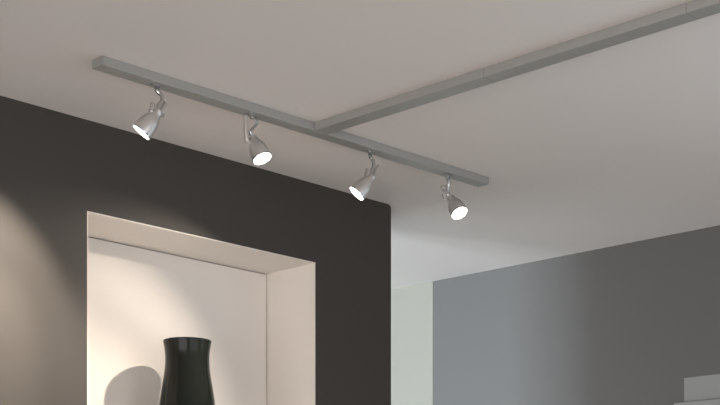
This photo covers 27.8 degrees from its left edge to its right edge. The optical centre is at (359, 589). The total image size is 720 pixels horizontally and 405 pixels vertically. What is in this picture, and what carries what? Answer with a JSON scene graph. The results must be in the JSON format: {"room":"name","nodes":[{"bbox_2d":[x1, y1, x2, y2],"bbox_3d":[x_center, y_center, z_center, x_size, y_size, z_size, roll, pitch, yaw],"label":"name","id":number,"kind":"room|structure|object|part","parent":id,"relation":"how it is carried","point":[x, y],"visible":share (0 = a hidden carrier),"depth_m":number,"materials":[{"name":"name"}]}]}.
{"room":"living room","nodes":[
{"label":"living room","id":0,"kind":"room"},
{"bbox_2d":[0,96,390,404],"bbox_3d":[-1.905,0.125,2.857,0.300,2.750,5.458,0,0,44],"label":"wall","id":1,"kind":"structure","parent":0,"point":[56,168],"depth_m":3.98,"materials":[{"name":"grey paint"}]},
{"bbox_2d":[87,211,314,404],"bbox_3d":[-0.514,-0.622,4.243,0.229,0.771,0.845,0,0,44],"label":"wall niche","id":2,"kind":"object","parent":1,"relation":"attached to","point":[147,285],"visible":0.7,"depth_m":4.37,"materials":[{"name":"white paint"}]},
{"bbox_3d":[-0.591,-0.621,4.318,0.010,0.762,0.833,0,0,44],"label":"panel","id":3,"kind":"part","parent":2,"relation":"part of","materials":[{"name":"white paint"}]},
{"bbox_2d":[159,337,214,404],"bbox_3d":[-0.498,-0.479,4.185,0.166,0.478,0.166,0,0,44],"label":"vase","id":4,"kind":"object","parent":2,"relation":"in","point":[187,376],"visible":1,"depth_m":4.12,"materials":[{"name":"black ceramic"}]},
{"bbox_2d":[0,0,719,288],"bbox_3d":[-0.304,-1.310,1.986,9.600,0.120,6.832,0,0,44],"label":"ceiling","id":5,"kind":"structure","parent":0,"point":[619,144],"depth_m":3.68,"materials":[{"name":"paint"}]},
{"bbox_2d":[92,55,488,186],"bbox_3d":[-0.120,-1.239,3.908,0.044,0.022,1.410,0,0,45],"label":"ceiling track","id":6,"kind":"object","parent":5,"relation":"attached to","point":[104,64],"visible":0.9,"depth_m":3.79,"materials":[{"name":"grey metal"}]},
{"bbox_2d":[133,83,166,139],"bbox_3d":[-0.503,-1.155,3.497,0.062,0.147,0.097,0,0,44],"label":"spotlight","id":7,"kind":"object","parent":6,"relation":"attached to","point":[147,124],"visible":1,"depth_m":3.47,"materials":[{"name":"silver metal"}]},
{"bbox_3d":[-0.523,-1.101,3.484,0.044,0.031,0.043,0,0,44],"label":"bulb","id":8,"kind":"part","parent":7,"relation":"part of","materials":[{"name":"white glass"}]},
{"bbox_3d":[-0.494,-1.227,3.532,0.013,0.003,0.034,0,0,44],"label":"mount plate","id":9,"kind":"part","parent":7,"relation":"part of","materials":[{"name":"silver metal"}]},
{"bbox_3d":[-0.484,-1.186,3.510,0.023,0.080,0.054,0,0,-15],"label":"arm","id":10,"kind":"part","parent":7,"relation":"part of","materials":[{"name":"silver metal"}]},
{"bbox_2d":[243,113,271,164],"bbox_3d":[-0.262,-1.164,3.748,0.068,0.128,0.054,0,0,20],"label":"spotlight","id":11,"kind":"object","parent":6,"relation":"attached to","point":[260,154],"visible":1,"depth_m":3.74,"materials":[{"name":"silver metal"}]},
{"bbox_3d":[-0.275,-1.196,3.757,0.013,0.058,0.027,0,0,44],"label":"arm","id":12,"kind":"part","parent":11,"relation":"part of","materials":[{"name":"silver metal"}]},
{"bbox_3d":[-0.253,-1.115,3.745,0.043,0.023,0.048,0,0,44],"label":"bulb","id":13,"kind":"part","parent":11,"relation":"part of","materials":[{"name":"white glass"}]},
{"bbox_2d":[349,149,379,200],"bbox_3d":[0.016,-1.153,4.030,0.100,0.150,0.056,0,0,-33],"label":"spotlight","id":14,"kind":"object","parent":6,"relation":"attached to","point":[361,188],"visible":1,"depth_m":4.01,"materials":[{"name":"silver metal"}]},
{"bbox_3d":[-0.007,-1.099,4.017,0.044,0.033,0.041,0,0,44],"label":"bulb","id":15,"kind":"part","parent":14,"relation":"part of","materials":[{"name":"white glass"}]},
{"bbox_3d":[0.034,-1.183,4.041,0.019,0.082,0.046,0,0,-4],"label":"arm","id":16,"kind":"part","parent":14,"relation":"part of","materials":[{"name":"silver metal"}]},
{"bbox_2d":[441,173,467,219],"bbox_3d":[0.277,-1.166,4.308,0.068,0.125,0.082,0,0,44],"label":"spotlight","id":17,"kind":"object","parent":6,"relation":"attached to","point":[457,208],"visible":1,"depth_m":4.31,"materials":[{"name":"silver metal"}]},
{"bbox_3d":[0.263,-1.197,4.317,0.016,0.060,0.052,0,0,16],"label":"arm","id":18,"kind":"part","parent":17,"relation":"part of","materials":[{"name":"silver metal"}]},
{"bbox_3d":[0.294,-1.121,4.312,0.040,0.028,0.048,0,0,44],"label":"bulb","id":19,"kind":"part","parent":17,"relation":"part of","materials":[{"name":"white glass"}]},
{"bbox_2d":[315,0,719,133],"bbox_3d":[1.112,-1.239,2.719,3.382,0.022,0.049,0,0,44],"label":"bar","id":20,"kind":"object","parent":5,"relation":"attached to","point":[694,10],"visible":1,"depth_m":3.39,"materials":[{"name":"grey metal"}]},
{"bbox_2d":[391,225,719,404],"bbox_3d":[0.259,0.125,6.020,4.400,2.750,0.152,0,0,44],"label":"wall","id":21,"kind":"structure","parent":0,"point":[623,324],"depth_m":5.41,"materials":[{"name":"grey paint"}]},
{"bbox_2d":[674,399,719,404],"bbox_3d":[1.495,0.423,4.789,0.972,2.153,0.142,0,0,44],"label":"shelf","id":22,"kind":"structure","parent":21,"relation":"in","point":[711,401],"depth_m":4.99,"materials":[{"name":"grey paint"}]},
{"bbox_2d":[684,374,719,401],"bbox_3d":[1.512,-0.699,4.808,0.913,0.083,0.150,0,0,44],"label":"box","id":23,"kind":"structure","parent":21,"relation":"attached to","point":[699,388],"depth_m":5.02,"materials":[{"name":"grey paint"}]}
]}

